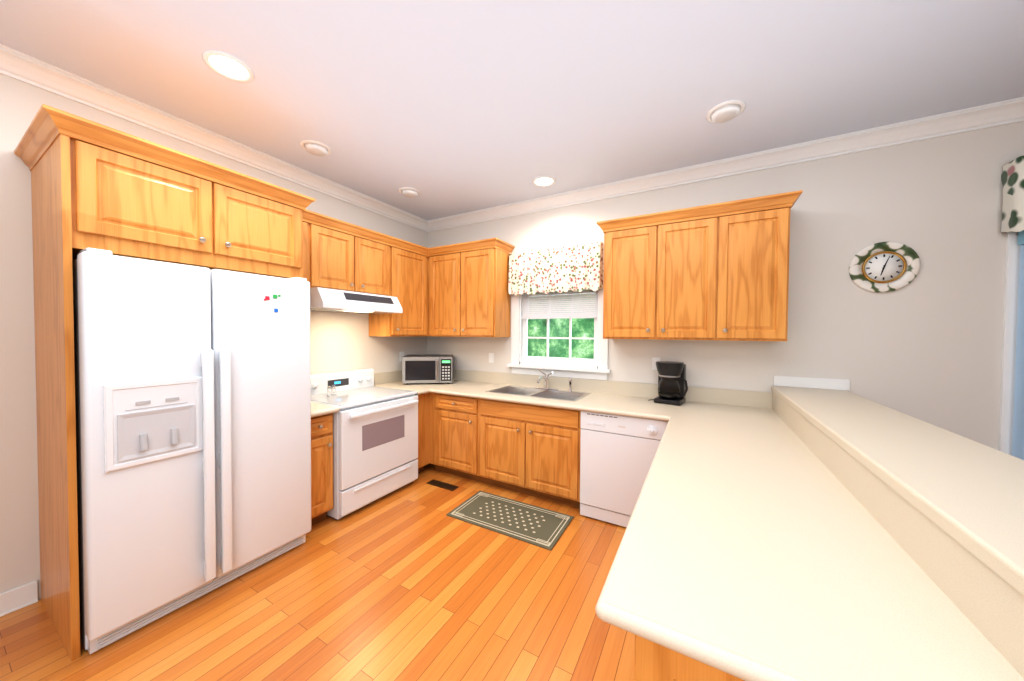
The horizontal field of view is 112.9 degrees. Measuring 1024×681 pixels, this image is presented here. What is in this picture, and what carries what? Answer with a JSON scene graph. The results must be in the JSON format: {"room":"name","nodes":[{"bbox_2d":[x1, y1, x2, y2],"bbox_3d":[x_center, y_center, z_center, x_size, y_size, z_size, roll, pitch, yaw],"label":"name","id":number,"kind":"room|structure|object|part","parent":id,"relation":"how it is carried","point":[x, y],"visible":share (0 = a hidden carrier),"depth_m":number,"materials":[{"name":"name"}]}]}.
{"room":"kitchen","nodes":[
{"label":"kitchen","id":0,"kind":"room"},
{"bbox_2d":[0,74,426,599],"bbox_3d":[-2.459,-0.023,1.699,0.140,2.670,5.880,1,1,29],"label":"wall","id":1,"kind":"structure","parent":0,"point":[339,341],"depth_m":1.68,"materials":[{"name":"white paint"}]},
{"bbox_2d":[0,580,37,616],"bbox_3d":[-3.078,1.282,0.477,0.020,0.105,2.825,1,1,29],"label":"baseboard","id":2,"kind":"structure","parent":1,"relation":"attached to","point":[18,598],"depth_m":1.66,"materials":[{"name":"white wood"}]},
{"bbox_2d":[34,112,309,279],"bbox_3d":[-1.850,-0.654,1.943,0.656,0.520,0.928,1,1,29],"label":"upper cabinet","id":3,"kind":"object","parent":1,"relation":"attached to","point":[97,186],"depth_m":1.60,"materials":[{"name":"brown wood"}]},
{"bbox_2d":[0,44,427,231],"bbox_3d":[-2.350,-1.307,1.615,0.090,0.098,5.600,1,1,29],"label":"crown molding","id":4,"kind":"structure","parent":1,"relation":"attached to","point":[23,67],"depth_m":2.07,"materials":[{"name":"white"}]},
{"bbox_2d":[306,209,313,287],"bbox_3d":[-1.716,-0.494,2.534,0.316,0.934,0.228,1,1,29],"label":"upper cabinet","id":5,"kind":"object","parent":1,"relation":"attached to","point":[309,215],"depth_m":2.57,"materials":[{"name":"brown wood"}]},
{"bbox_3d":[-1.333,0.591,2.337,0.019,0.126,0.197,1,1,29],"label":"kitchen drawer","id":6,"kind":"part","parent":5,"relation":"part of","materials":[{"name":"brown wood"}]},
{"bbox_2d":[314,212,393,296],"bbox_3d":[-1.473,-0.688,2.961,0.316,0.560,0.761,1,1,29],"label":"upper cabinet","id":7,"kind":"object","parent":1,"relation":"attached to","point":[347,257],"depth_m":2.85,"materials":[{"name":"brown wood"}]},
{"bbox_2d":[310,287,402,313],"bbox_3d":[-1.405,-0.326,2.931,0.477,0.156,0.754,1,1,29],"label":"range hood","id":8,"kind":"object","parent":7,"relation":"attached to","point":[329,300],"visible":0.88,"depth_m":2.75,"materials":[{"name":"white metal"}]},
{"bbox_2d":[374,372,401,383],"bbox_3d":[-1.226,0.386,3.741,0.019,0.115,0.800,1,1,29],"label":"backsplash","id":9,"kind":"structure","parent":1,"relation":"attached to","point":[384,377],"depth_m":3.56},
{"bbox_2d":[369,237,429,336],"bbox_3d":[-1.170,-0.511,3.506,0.316,0.934,0.480,1,1,29],"label":"upper cabinet","id":10,"kind":"object","parent":1,"relation":"attached to","point":[411,261],"depth_m":3.42,"materials":[{"name":"brown wood"}]},
{"bbox_2d":[399,352,403,360],"bbox_3d":[-1.218,0.177,3.758,0.008,0.104,0.064,1,1,29],"label":"outlet","id":11,"kind":"object","parent":1,"relation":"attached to","point":[401,354],"visible":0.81,"depth_m":3.74,"materials":[{"name":"white plastic"}]},
{"bbox_2d":[0,463,634,680],"bbox_3d":[0.295,1.415,0.177,6.480,0.100,5.880,1,1,29],"label":"floor","id":12,"kind":"structure","parent":0,"point":[412,581],"depth_m":1.63,"materials":[{"name":"brown wood"}]},
{"bbox_2d":[72,248,310,653],"bbox_3d":[-1.786,0.458,1.925,0.768,1.693,0.906,1,1,29],"label":"refrigerator","id":13,"kind":"object","parent":12,"relation":"on","point":[193,416],"visible":1,"depth_m":1.61,"materials":[{"name":"white metal"}]},
{"bbox_3d":[-1.493,0.619,1.718,0.049,1.150,0.110,1,1,29],"label":"handle","id":14,"kind":"part","parent":13,"relation":"part of","materials":[{"name":"white plastic"}]},
{"bbox_2d":[311,368,417,519],"bbox_3d":[-1.298,0.792,2.890,0.723,1.005,0.756,1,1,29],"label":"range","id":15,"kind":"object","parent":12,"relation":"on","point":[375,442],"visible":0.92,"depth_m":2.70,"materials":[{"name":"white metal"}]},
{"bbox_2d":[327,386,331,395],"bbox_3d":[-1.504,0.415,2.793,0.035,0.080,0.036,1,1,29],"label":"salt shaker","id":16,"kind":"object","parent":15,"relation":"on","point":[329,392],"visible":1,"depth_m":2.78,"materials":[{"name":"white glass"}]},
{"bbox_2d":[331,385,335,394],"bbox_3d":[-1.497,0.414,2.846,0.035,0.080,0.036,1,1,29],"label":"pepper shaker","id":17,"kind":"object","parent":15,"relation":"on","point":[333,389],"visible":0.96,"depth_m":2.83,"materials":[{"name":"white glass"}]},
{"bbox_2d":[311,385,417,409],"bbox_3d":[-1.298,0.468,2.885,0.596,0.024,0.756,1,1,29],"label":"cooktop","id":18,"kind":"object","parent":15,"relation":"in","point":[359,396],"depth_m":2.81,"materials":[{"name":"ceramic"}]},
{"bbox_3d":[-1.044,1.166,2.754,0.052,0.177,0.746,1,1,29],"label":"drawer","id":19,"kind":"part","parent":15,"relation":"part of","materials":[{"name":"white metal"}]},
{"bbox_2d":[338,395,417,490],"bbox_3d":[-1.023,0.784,2.736,0.093,0.568,0.746,1,1,29],"label":"oven","id":20,"kind":"object","parent":15,"relation":"in","point":[377,439],"depth_m":2.66,"materials":[{"name":"white metal"}]},
{"bbox_2d":[427,479,457,490],"bbox_3d":[-0.624,1.295,3.042,0.300,0.004,0.090,1,1,29],"label":"floor vent","id":21,"kind":"object","parent":12,"relation":"in","point":[443,485],"visible":1,"depth_m":3.03,"materials":[{"name":"brown metal"}]},
{"bbox_2d":[417,392,469,471],"bbox_3d":[-0.916,0.881,3.704,0.613,0.798,0.612,1,1,29],"label":"base cabinet","id":22,"kind":"object","parent":12,"relation":"on","point":[443,421],"depth_m":3.20,"materials":[{"name":"brown wood"}]},
{"bbox_2d":[374,380,673,419],"bbox_3d":[-0.035,0.484,3.085,2.741,0.035,0.818,1,1,29],"label":"countertop","id":23,"kind":"structure","parent":22,"relation":"on","point":[604,402],"depth_m":2.77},
{"bbox_2d":[402,354,452,383],"bbox_3d":[-0.891,0.305,3.642,0.500,0.285,0.390,0,1,-9],"label":"microwave oven","id":24,"kind":"object","parent":23,"relation":"on","point":[427,368],"visible":1,"depth_m":3.48,"materials":[{"name":"silver plastic"}]},
{"bbox_3d":[-0.930,0.302,3.473,0.370,0.269,0.016,0,1,-9],"label":"door frame","id":25,"kind":"part","parent":24,"relation":"part of","materials":[{"name":"silver metal"}]},
{"bbox_3d":[-0.766,0.304,3.477,0.020,0.205,0.026,0,1,-9],"label":"handle","id":26,"kind":"part","parent":24,"relation":"part of","materials":[{"name":"silver metal"}]},
{"bbox_3d":[-0.682,0.303,3.512,0.128,0.269,0.016,0,1,-9],"label":"control panel","id":27,"kind":"part","parent":24,"relation":"part of","materials":[{"name":"silver metal"}]},
{"bbox_2d":[482,384,589,423],"bbox_3d":[0.233,0.548,3.061,0.854,0.166,0.458,1,1,29],"label":"sink","id":28,"kind":"object","parent":23,"relation":"in","point":[510,389],"depth_m":2.89,"materials":[{"name":"silver metal"}]},
{"bbox_2d":[538,369,552,387],"bbox_3d":[0.287,0.367,3.152,0.220,0.192,0.234,1,1,29],"label":"faucet","id":29,"kind":"object","parent":23,"relation":"on","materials":[{"name":"silver metal"}]},
{"bbox_2d":[566,377,573,391],"bbox_3d":[0.536,0.405,3.117,0.040,0.123,0.040,1,1,29],"label":"sprayer","id":30,"kind":"object","parent":23,"relation":"on","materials":[{"name":"silver metal"}]},
{"bbox_2d":[446,491,573,550],"bbox_3d":[-0.016,1.307,2.531,0.840,0.008,0.444,1,1,29],"label":"mat","id":31,"kind":"object","parent":12,"relation":"on","point":[544,528],"visible":1,"depth_m":2.49,"materials":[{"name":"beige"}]},
{"bbox_2d":[580,411,667,526],"bbox_3d":[0.914,0.919,2.632,0.606,0.794,0.639,1,1,29],"label":"dishwasher","id":32,"kind":"object","parent":12,"relation":"on","point":[617,454],"visible":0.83,"depth_m":2.40,"materials":[{"name":"white metal"}]},
{"bbox_3d":[0.779,0.592,2.381,0.606,0.130,0.034,1,1,29],"label":"control panel","id":33,"kind":"part","parent":32,"relation":"part of","materials":[{"name":"white plastic"}]},
{"bbox_2d":[630,448,1023,680],"bbox_3d":[0.908,0.946,1.286,0.568,0.798,1.731,1,1,29],"label":"base cabinet","id":34,"kind":"object","parent":12,"relation":"on","point":[652,662],"depth_m":0.64,"materials":[{"name":"brown wood"}]},
{"bbox_2d":[602,400,1023,680],"bbox_3d":[1.036,0.524,1.574,0.608,0.035,2.403,1,1,29],"label":"countertop","id":35,"kind":"structure","parent":34,"relation":"on","point":[743,555],"depth_m":0.75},
{"bbox_2d":[650,361,687,405],"bbox_3d":[1.225,0.324,2.659,0.286,0.320,0.230,1,2,37],"label":"coffee maker","id":36,"kind":"object","parent":35,"relation":"on","point":[672,386],"visible":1,"depth_m":2.58,"materials":[{"name":"black plastic"}]},
{"bbox_3d":[1.221,0.368,2.639,0.164,0.160,0.164,1,2,37],"label":"carafe glass","id":37,"kind":"part","parent":36,"relation":"part of","materials":[{"name":"black glass"}]},
{"bbox_3d":[1.248,0.353,2.617,0.197,0.149,0.128,1,2,37],"label":"carafe handle","id":38,"kind":"part","parent":36,"relation":"part of","materials":[{"name":"black plastic"}]},
{"bbox_2d":[771,384,1023,603],"bbox_3d":[1.460,0.369,1.303,0.405,0.040,2.456,1,1,29],"label":"countertop","id":39,"kind":"structure","parent":34,"relation":"on","point":[971,492],"depth_m":0.93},
{"bbox_2d":[0,0,1023,220],"bbox_3d":[0.315,-1.355,0.117,6.480,0.100,5.880,1,1,29],"label":"ceiling","id":40,"kind":"structure","parent":0,"point":[445,108],"depth_m":1.71,"materials":[{"name":"white paint"}]},
{"bbox_2d":[203,50,253,81],"bbox_3d":[-1.393,-1.345,1.673,0.196,0.010,0.196,1,1,29],"label":"recessed light","id":41,"kind":"object","parent":40,"relation":"in","point":[226,64],"visible":1,"depth_m":1.67,"materials":[{"name":"white"}]},
{"bbox_2d":[300,140,331,155],"bbox_3d":[-1.385,-1.345,2.403,0.196,0.040,0.196,1,1,29],"label":"recessed light","id":42,"kind":"object","parent":40,"relation":"in","point":[315,148],"visible":1,"depth_m":2.36,"materials":[{"name":"white metal"}]},
{"bbox_2d":[399,187,420,197],"bbox_3d":[-0.946,-1.358,3.143,0.196,0.040,0.196,1,1,29],"label":"recessed light","id":43,"kind":"object","parent":40,"relation":"in","point":[409,192],"visible":1,"depth_m":3.10,"materials":[{"name":"white metal"}]},
{"bbox_2d":[532,176,554,186],"bbox_3d":[0.274,-1.359,2.905,0.196,0.010,0.196,1,1,29],"label":"recessed light","id":44,"kind":"object","parent":40,"relation":"in","point":[543,181],"visible":1,"depth_m":2.90,"materials":[{"name":"white"}]},
{"bbox_2d":[706,100,745,122],"bbox_3d":[1.245,-1.317,1.981,0.196,0.040,0.196,1,1,29],"label":"recessed light","id":45,"kind":"object","parent":40,"relation":"in","point":[726,111],"visible":1,"depth_m":1.95,"materials":[{"name":"white metal"}]},
{"bbox_2d":[427,121,1023,449],"bbox_3d":[1.710,-0.014,2.649,6.200,2.670,0.140,1,1,29],"label":"wall","id":46,"kind":"structure","parent":0,"point":[925,344],"depth_m":2.21,"materials":[{"name":"white paint"}]},
{"bbox_2d":[430,238,513,336],"bbox_3d":[-0.467,-0.508,3.598,0.860,0.934,0.316,1,1,29],"label":"upper cabinet","id":47,"kind":"object","parent":46,"relation":"attached to","point":[469,296],"depth_m":3.42,"materials":[{"name":"brown wood"}]},
{"bbox_2d":[489,353,493,362],"bbox_3d":[-0.222,0.186,3.649,0.064,0.104,0.008,1,1,29],"label":"outlet","id":48,"kind":"object","parent":46,"relation":"attached to","point":[491,357],"visible":1,"depth_m":3.65,"materials":[{"name":"white plastic"}]},
{"bbox_2d":[508,242,602,295],"bbox_3d":[0.390,-0.658,3.234,0.945,0.436,0.106,1,1,29],"label":"valance","id":49,"kind":"object","parent":46,"relation":"attached to","point":[577,267],"visible":0.98,"depth_m":3.17,"materials":[{"name":"fabric"}]},
{"bbox_3d":[0.383,-0.826,3.216,0.915,0.012,0.012,1,1,29],"label":"rod","id":50,"kind":"part","parent":49,"relation":"part of","materials":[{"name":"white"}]},
{"bbox_2d":[507,250,610,379],"bbox_3d":[0.455,-0.233,3.318,1.040,1.162,0.195,1,1,29],"label":"kitchen window","id":51,"kind":"structure","parent":46,"relation":"in","point":[569,345],"depth_m":3.31,"materials":[{"name":"white wood"}]},
{"bbox_2d":[522,289,597,318],"bbox_3d":[0.444,-0.334,3.294,0.780,0.735,0.034,1,1,29],"label":"window blind","id":52,"kind":"object","parent":51,"relation":"attached to","point":[578,303],"visible":0.48,"depth_m":3.28,"materials":[{"name":"white"}]},
{"bbox_3d":[0.122,-0.330,3.457,0.003,0.715,0.003,1,1,29],"label":"cord","id":53,"kind":"part","parent":52,"relation":"part of","materials":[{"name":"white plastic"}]},
{"bbox_3d":[0.470,-0.239,3.345,0.784,0.930,0.065,1,1,29],"label":"sash frame","id":54,"kind":"part","parent":51,"relation":"part of","materials":[{"name":"white wood"}]},
{"bbox_3d":[0.470,-0.248,3.343,0.704,0.848,0.039,1,1,29],"label":"glass","id":55,"kind":"part","parent":51,"relation":"part of","materials":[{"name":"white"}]},
{"bbox_2d":[453,369,773,407],"bbox_3d":[0.426,0.408,3.283,3.349,0.115,0.018,1,1,29],"label":"backsplash","id":56,"kind":"structure","parent":46,"relation":"attached to","point":[707,395],"depth_m":2.96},
{"bbox_2d":[652,357,659,369],"bbox_3d":[1.208,0.194,2.846,0.064,0.104,0.008,1,1,29],"label":"outlet","id":57,"kind":"object","parent":46,"relation":"attached to","point":[654,361],"visible":0.67,"depth_m":2.85,"materials":[{"name":"white plastic"}]},
{"bbox_2d":[602,204,721,339],"bbox_3d":[1.157,-0.477,2.686,0.790,0.934,0.316,1,1,29],"label":"upper cabinet","id":58,"kind":"object","parent":46,"relation":"attached to","point":[661,268],"depth_m":2.52,"materials":[{"name":"brown wood"}]},
{"bbox_2d":[427,97,1023,231],"bbox_3d":[1.663,-1.298,2.521,6.200,0.098,0.090,1,1,29],"label":"crown molding","id":59,"kind":"structure","parent":46,"relation":"attached to","point":[1005,112],"depth_m":2.40,"materials":[{"name":"white wood"}]},
{"bbox_2d":[718,192,793,340],"bbox_3d":[1.673,-0.467,2.396,0.395,0.934,0.316,1,1,29],"label":"upper cabinet","id":60,"kind":"object","parent":46,"relation":"attached to","point":[753,277],"depth_m":2.25,"materials":[{"name":"brown wood"}]},
{"bbox_3d":[-0.214,-0.883,2.020,3.425,0.112,2.809,1,1,29],"label":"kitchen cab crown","id":61,"kind":"part","parent":60,"relation":"part of","materials":[{"name":"brown wood"}]},
{"bbox_2d":[849,242,920,292],"bbox_3d":[2.377,-0.469,2.171,0.324,0.324,0.020,1,1,29],"label":"wall clock","id":62,"kind":"object","parent":46,"relation":"attached to","point":[881,267],"visible":1,"depth_m":2.17,"materials":[{"name":"white ceramic"}]},
{"bbox_2d":[998,231,1019,454],"bbox_3d":[3.326,0.132,1.712,1.180,1.842,0.195,1,1,29],"label":"dining window","id":63,"kind":"structure","parent":46,"relation":"in","point":[1011,288],"depth_m":1.93,"materials":[{"name":"white wood"}]},
{"bbox_2d":[1001,156,1023,235],"bbox_3d":[3.270,-0.777,1.584,1.202,0.406,0.159,1,1,29],"label":"valance","id":64,"kind":"object","parent":46,"relation":"attached to","point":[1012,177],"visible":0.98,"depth_m":1.85,"materials":[{"name":"fabric"}]},
{"bbox_2d":[1012,230,1023,459],"bbox_3d":[3.282,0.250,1.618,1.110,1.710,0.044,1,1,29],"label":"curtain","id":65,"kind":"object","parent":64,"relation":"hanging from","point":[1018,435],"visible":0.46,"depth_m":1.88,"materials":[{"name":"blue fabric"}]},
{"bbox_3d":[3.248,-0.929,1.542,1.175,0.012,0.012,1,1,29],"label":"rod","id":66,"kind":"part","parent":64,"relation":"part of","materials":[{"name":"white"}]}
]}

